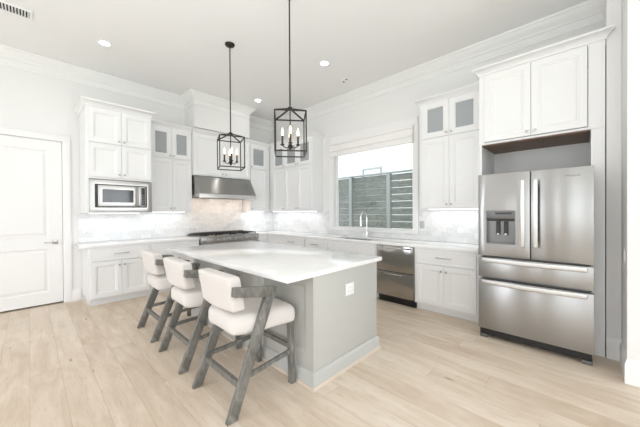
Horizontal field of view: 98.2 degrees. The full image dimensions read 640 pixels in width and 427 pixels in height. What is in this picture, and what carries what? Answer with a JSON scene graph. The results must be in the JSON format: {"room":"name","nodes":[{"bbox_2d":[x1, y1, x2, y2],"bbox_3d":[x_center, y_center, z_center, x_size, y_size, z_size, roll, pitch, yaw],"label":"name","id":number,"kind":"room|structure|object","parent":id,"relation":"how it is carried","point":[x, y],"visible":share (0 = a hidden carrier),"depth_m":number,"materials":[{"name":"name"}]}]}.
{"room":"kitchen","nodes":[
{"label":"kitchen","id":0,"kind":"room"},
{"bbox_2d":[0,64,272,298],"bbox_3d":[-3.948,-0.460,4.430,0.150,3.680,8.050,0,1,44],"label":"wall","id":1,"kind":"structure","parent":0,"point":[29,101],"depth_m":4.30,"materials":[{"name":"white paint"}]},
{"bbox_2d":[0,127,71,311],"bbox_3d":[-4.328,0.094,3.987,0.192,2.582,1.105,0,1,44],"label":"door","id":2,"kind":"structure","parent":1,"relation":"in","point":[36,260],"depth_m":4.08,"materials":[{"name":"white paint"}]},
{"bbox_2d":[72,288,80,300],"bbox_3d":[-3.867,1.289,4.396,0.016,0.180,0.106,0,1,44],"label":"baseboard","id":3,"kind":"structure","parent":1,"relation":"attached to","point":[76,293],"depth_m":4.39,"materials":[{"name":"white paint"}]},
{"bbox_2d":[74,96,156,213],"bbox_3d":[-3.281,-0.822,4.469,0.761,1.649,0.958,0,1,44],"label":"upper cabinet","id":4,"kind":"object","parent":1,"relation":"attached to","point":[115,140],"visible":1,"depth_m":4.19,"materials":[{"name":"white paint"}]},
{"bbox_2d":[89,179,151,211],"bbox_3d":[-3.180,-0.262,4.397,0.508,0.478,0.796,0,1,44],"label":"microwave","id":5,"kind":"object","parent":4,"relation":"in","point":[104,195],"visible":1,"depth_m":4.21,"materials":[{"name":"grey metal"}]},
{"bbox_2d":[151,119,192,212],"bbox_3d":[-2.858,-0.837,5.193,0.368,1.634,0.790,0,1,44],"label":"upper cabinet","id":6,"kind":"object","parent":1,"relation":"attached to","point":[171,143],"visible":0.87,"depth_m":5.11,"materials":[{"name":"white paint"}]},
{"bbox_2d":[78,198,272,242],"bbox_3d":[-2.538,0.054,5.793,0.008,0.784,3.819,0,1,44],"label":"tiled wall","id":7,"kind":"structure","parent":1,"relation":"attached to","point":[206,215],"depth_m":5.47,"materials":[{"name":"tile"}]},
{"bbox_2d":[191,127,250,179],"bbox_3d":[-2.133,-1.210,5.931,0.398,0.907,1.276,0,1,44],"label":"upper cabinet","id":8,"kind":"object","parent":1,"relation":"attached to","point":[204,142],"visible":0.87,"depth_m":5.71,"materials":[{"name":"white paint"}]},
{"bbox_2d":[192,175,255,199],"bbox_3d":[-2.052,-0.521,5.863,0.596,0.450,1.242,0,1,44],"label":"range hood","id":9,"kind":"object","parent":1,"relation":"attached to","point":[203,187],"visible":0.93,"depth_m":5.63,"materials":[{"name":"metal"}]},
{"bbox_2d":[243,140,269,211],"bbox_3d":[-1.508,-0.854,6.608,0.368,1.634,0.552,0,1,44],"label":"upper cabinet","id":10,"kind":"object","parent":1,"relation":"attached to","point":[259,151],"visible":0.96,"depth_m":6.51,"materials":[{"name":"white paint"}]},
{"bbox_2d":[185,104,249,138],"bbox_3d":[-2.148,-1.995,5.882,0.449,0.649,1.207,0,1,44],"label":"wall","id":11,"kind":"structure","parent":0,"point":[196,116],"depth_m":5.60,"materials":[{"name":"white paint"}]},
{"bbox_2d":[0,0,587,120],"bbox_3d":[-0.195,-2.359,0.723,10.700,0.120,8.200,0,1,44],"label":"ceiling","id":12,"kind":"structure","parent":0,"point":[172,46],"depth_m":3.63,"materials":[{"name":"white paint"}]},
{"bbox_2d":[0,0,32,20],"bbox_3d":[-3.466,-2.287,3.088,0.200,0.015,0.365,0,1,44],"label":"ceiling vent","id":13,"kind":"object","parent":12,"relation":"in","point":[4,6],"visible":1,"depth_m":3.13,"materials":[{"name":"white plastic"}]},
{"bbox_2d":[97,39,111,46],"bbox_3d":[-2.911,-2.299,3.743,0.164,0.006,0.164,0,1,44],"label":"recessed light","id":14,"kind":"object","parent":12,"relation":"in","point":[105,43],"visible":1,"depth_m":3.74,"materials":[{"name":"white plastic"}]},
{"bbox_2d":[217,41,244,170],"bbox_3d":[-1.227,-1.462,3.792,0.326,1.701,0.326,-1,0,-25],"label":"pendant lantern","id":15,"kind":"object","parent":12,"relation":"hanging from","point":[228,44],"visible":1,"depth_m":3.79,"materials":[{"name":"brown metal"}]},
{"bbox_2d":[274,0,306,157],"bbox_3d":[-0.319,-1.468,2.925,0.327,1.688,0.327,0,0,-7],"label":"pendant lantern","id":16,"kind":"object","parent":12,"relation":"hanging from","point":[290,146],"visible":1,"depth_m":2.92,"materials":[{"name":"brown metal"}]},
{"bbox_2d":[319,60,329,65],"bbox_3d":[0.068,-2.320,4.287,0.164,0.006,0.164,0,1,44],"label":"recessed light","id":17,"kind":"object","parent":12,"relation":"in","point":[322,63],"visible":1,"depth_m":4.28,"materials":[{"name":"white plastic"}]},
{"bbox_2d":[340,78,349,82],"bbox_3d":[0.437,-2.320,4.833,0.170,0.018,0.170,0,1,44],"label":"ceiling fitting","id":18,"kind":"object","parent":12,"relation":"attached to","point":[343,80],"visible":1,"depth_m":4.83,"materials":[{"name":"white plastic"}]},
{"bbox_2d":[0,291,639,426],"bbox_3d":[-0.172,1.441,0.748,10.700,0.120,8.200,0,1,44],"label":"floor","id":19,"kind":"structure","parent":0,"point":[77,363],"depth_m":2.27,"materials":[{"name":"brown wood"}]},
{"bbox_2d":[82,244,150,305],"bbox_3d":[-3.302,0.939,4.515,0.659,0.872,0.804,0,1,44],"label":"base cabinet","id":20,"kind":"object","parent":19,"relation":"on","point":[113,273],"visible":0.98,"depth_m":4.27,"materials":[{"name":"white paint"}]},
{"bbox_2d":[75,236,199,248],"bbox_3d":[-3.066,0.478,4.785,0.636,0.040,1.704,0,1,44],"label":"countertop","id":21,"kind":"structure","parent":20,"relation":"on","point":[82,245],"depth_m":4.56,"materials":[{"name":"white stone"}]},
{"bbox_2d":[137,249,206,342],"bbox_3d":[-1.782,0.898,3.359,0.580,0.953,0.630,0,1,44],"label":"bar stool","id":22,"kind":"object","parent":19,"relation":"on","point":[153,262],"visible":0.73,"depth_m":3.09,"materials":[{"name":"white fabric"}]},
{"bbox_2d":[149,240,198,294],"bbox_3d":[-2.744,0.932,5.100,0.659,0.872,0.808,0,1,44],"label":"base cabinet","id":23,"kind":"object","parent":19,"relation":"on","point":[158,247],"visible":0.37,"depth_m":4.85,"materials":[{"name":"white paint"}]},
{"bbox_2d":[158,257,241,374],"bbox_3d":[-1.192,0.898,2.786,0.580,0.953,0.630,0,1,44],"label":"bar stool","id":24,"kind":"object","parent":19,"relation":"on","point":[186,291],"visible":0.75,"depth_m":2.53,"materials":[{"name":"white fabric"}]},
{"bbox_2d":[187,230,258,244],"bbox_3d":[-1.992,0.871,5.822,0.736,0.975,1.260,0,1,44],"label":"range","id":25,"kind":"object","parent":19,"relation":"on","point":[210,237],"visible":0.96,"depth_m":5.62,"materials":[{"name":"metal"}]},
{"bbox_2d":[187,232,258,237],"bbox_3d":[-2.016,0.444,5.839,0.678,0.020,1.260,0,1,44],"label":"cooktop","id":26,"kind":"object","parent":25,"relation":"in","point":[201,234],"depth_m":5.62,"materials":[{"name":"metal"}]},
{"bbox_2d":[192,268,294,425],"bbox_3d":[-0.591,0.898,2.213,0.580,0.953,0.630,0,1,44],"label":"bar stool","id":27,"kind":"object","parent":19,"relation":"on","point":[235,309],"visible":1,"depth_m":2.01,"materials":[{"name":"beige fabric"}]},
{"bbox_2d":[258,234,267,242],"bbox_3d":[-1.490,0.916,6.418,0.655,0.872,0.280,0,1,44],"label":"base cabinet","id":28,"kind":"object","parent":19,"relation":"on","point":[262,238],"visible":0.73,"depth_m":6.23,"materials":[{"name":"white paint"}]},
{"bbox_2d":[268,235,279,243],"bbox_3d":[-1.043,0.912,6.607,1.045,0.872,0.604,0,1,44],"label":"base cabinet","id":29,"kind":"object","parent":19,"relation":"on","point":[275,239],"visible":0.04,"depth_m":6.16,"materials":[{"name":"white paint"}]},
{"bbox_2d":[191,258,380,391],"bbox_3d":[-0.566,0.930,3.283,2.354,0.873,0.974,0,1,44],"label":"kitchen island","id":30,"kind":"object","parent":19,"relation":"on","point":[334,331],"visible":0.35,"depth_m":2.39,"materials":[{"name":"greige paint"},{"name":"white quartz"}]},
{"bbox_2d":[167,241,381,283],"bbox_3d":[-0.689,0.473,3.272,2.477,0.040,1.273,0,1,44],"label":"island countertop","id":31,"kind":"structure","parent":30,"relation":"on","point":[287,264],"depth_m":2.82,"materials":[{"name":"white stone"}]},
{"bbox_2d":[346,282,353,295],"bbox_3d":[0.270,0.679,2.494,0.008,0.105,0.118,0,1,44],"label":"outlet plate","id":32,"kind":"object","parent":30,"relation":"attached to","point":[350,286],"visible":1,"depth_m":2.49,"materials":[{"name":"white plastic"}]},
{"bbox_2d":[280,236,304,246],"bbox_3d":[-0.393,0.912,5.949,0.800,0.872,0.659,0,1,44],"label":"base cabinet","id":33,"kind":"object","parent":19,"relation":"on","point":[285,240],"visible":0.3,"depth_m":5.70,"materials":[{"name":"white paint"}]},
{"bbox_2d":[305,238,327,249],"bbox_3d":[0.118,0.912,5.462,0.608,0.872,0.659,0,1,44],"label":"base cabinet","id":34,"kind":"object","parent":19,"relation":"on","point":[309,242],"visible":0.23,"depth_m":5.22,"materials":[{"name":"white paint"}]},
{"bbox_2d":[328,240,378,297],"bbox_3d":[0.712,0.912,4.898,1.026,0.872,0.655,0,1,44],"label":"base cabinet","id":35,"kind":"object","parent":19,"relation":"on","point":[333,245],"visible":0.12,"depth_m":4.62,"materials":[{"name":"white paint"}]},
{"bbox_2d":[377,244,416,307],"bbox_3d":[1.300,0.915,4.324,0.604,0.868,0.644,0,1,44],"label":"dishwasher","id":36,"kind":"object","parent":19,"relation":"on","point":[396,269],"visible":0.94,"depth_m":4.09,"materials":[{"name":"grey metal"}]},
{"bbox_2d":[414,247,479,322],"bbox_3d":[1.825,0.913,3.833,0.822,0.872,0.659,0,1,44],"label":"base cabinet","id":37,"kind":"object","parent":19,"relation":"on","point":[446,281],"visible":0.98,"depth_m":3.59,"materials":[{"name":"white paint"}]},
{"bbox_2d":[252,230,477,252],"bbox_3d":[0.260,0.455,5.164,4.926,0.040,0.892,0,1,44],"label":"countertop","id":38,"kind":"structure","parent":37,"relation":"on","point":[451,246],"depth_m":4.44,"materials":[{"name":"white stone"}]},
{"bbox_2d":[360,212,371,236],"bbox_3d":[0.833,0.198,4.992,0.156,0.469,0.239,0,1,44],"label":"faucet","id":39,"kind":"object","parent":38,"relation":"on","point":[367,233],"visible":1,"depth_m":5.07,"materials":[{"name":"silver metal"}]},
{"bbox_2d":[478,165,593,365],"bbox_3d":[2.342,0.462,3.024,0.910,1.777,0.919,0,1,44],"label":"refrigerator","id":40,"kind":"object","parent":19,"relation":"on","point":[536,227],"visible":1,"depth_m":2.69,"materials":[{"name":"grey metal"}]},
{"bbox_2d":[487,211,513,220],"bbox_3d":[1.919,0.028,2.940,0.248,0.101,0.059,0,1,44],"label":"water dispenser","id":41,"kind":"object","parent":40,"relation":"attached to","point":[491,215],"depth_m":2.92,"materials":[{"name":"grey metal"}]},
{"bbox_2d":[472,24,614,356],"bbox_3d":[2.487,-0.182,3.164,1.176,3.062,0.700,0,1,44],"label":"tall cabinet","id":42,"kind":"object","parent":19,"relation":"on","point":[552,95],"visible":0.93,"depth_m":2.82,"materials":[{"name":"white paint"}]},
{"bbox_2d":[338,143,412,228],"bbox_3d":[4.689,-1.812,10.479,20.000,6.800,5.050,0,1,44],"label":"sky","id":43,"kind":"structure","parent":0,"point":[388,159],"depth_m":9.60,"materials":[{"name":"white"}]},
{"bbox_2d":[273,21,602,292],"bbox_3d":[0.981,-0.495,5.187,6.240,3.680,0.150,0,1,44],"label":"wall","id":44,"kind":"structure","parent":0,"point":[397,105],"depth_m":4.48,"materials":[{"name":"white paint"}]},
{"bbox_2d":[269,131,324,211],"bbox_3d":[-0.685,-0.858,6.410,1.833,1.634,0.371,0,1,44],"label":"upper cabinet","id":45,"kind":"object","parent":44,"relation":"attached to","point":[295,184],"visible":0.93,"depth_m":6.03,"materials":[{"name":"white paint"}]},
{"bbox_2d":[0,0,603,131],"bbox_3d":[-1.789,-2.187,2.246,5.990,0.224,7.900,0,1,44],"label":"trim","id":46,"kind":"structure","parent":44,"relation":"attached to","point":[590,12],"depth_m":4.30,"materials":[{"name":"white paint"}]},
{"bbox_2d":[329,116,418,233],"bbox_3d":[0.935,-0.621,5.193,1.925,1.912,0.142,0,1,44],"label":"window","id":47,"kind":"structure","parent":44,"relation":"in","point":[413,120],"depth_m":4.95,"materials":[{"name":"white paint"}]},
{"bbox_2d":[330,124,413,157],"bbox_3d":[0.863,-1.229,5.110,1.785,0.431,0.064,0,1,44],"label":"window blind","id":48,"kind":"object","parent":47,"relation":"attached to","point":[401,135],"visible":1,"depth_m":4.98,"materials":[{"name":"white fabric"}]},
{"bbox_2d":[273,210,477,243],"bbox_3d":[0.567,0.190,5.480,4.914,0.480,0.008,0,1,44],"label":"tiled wall","id":49,"kind":"structure","parent":44,"relation":"attached to","point":[457,226],"depth_m":4.42,"materials":[{"name":"tile"}]},
{"bbox_2d":[414,82,478,209],"bbox_3d":[1.878,-0.869,3.966,0.924,1.627,0.371,0,1,44],"label":"upper cabinet","id":50,"kind":"object","parent":44,"relation":"attached to","point":[449,127],"visible":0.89,"depth_m":3.84,"materials":[{"name":"white paint"}]},
{"bbox_2d":[603,0,621,351],"bbox_3d":[2.932,-0.491,2.787,0.096,3.680,0.630,0,1,44],"label":"wall","id":51,"kind":"structure","parent":0,"point":[612,9],"depth_m":2.56,"materials":[{"name":"white paint"}]},
{"bbox_2d":[621,0,639,360],"bbox_3d":[4.427,-0.490,1.158,4.312,3.680,1.225,0,1,44],"label":"wall","id":52,"kind":"structure","parent":0,"point":[630,206],"depth_m":2.19,"materials":[{"name":"white paint"}]},
{"bbox_2d":[606,336,639,386],"bbox_3d":[4.127,1.255,0.915,4.410,0.198,0.461,0,1,44],"label":"baseboard","id":53,"kind":"structure","parent":52,"relation":"attached to","point":[615,350],"depth_m":2.28,"materials":[{"name":"white paint"}]},
{"label":"outside","id":54,"kind":"structure","parent":0,"visible":0},
{"bbox_3d":[4.452,1.592,11.680,26.000,0.020,13.700,0,1,44],"label":"yard","id":55,"kind":"structure","parent":54,"visible":0},
{"bbox_2d":[339,169,412,228],"bbox_3d":[1.224,0.327,6.934,5.670,2.610,0.100,0,1,44],"label":"fence","id":56,"kind":"object","parent":55,"relation":"on","point":[351,190],"visible":0.23,"depth_m":6.74,"materials":[{"name":"grey wood"}]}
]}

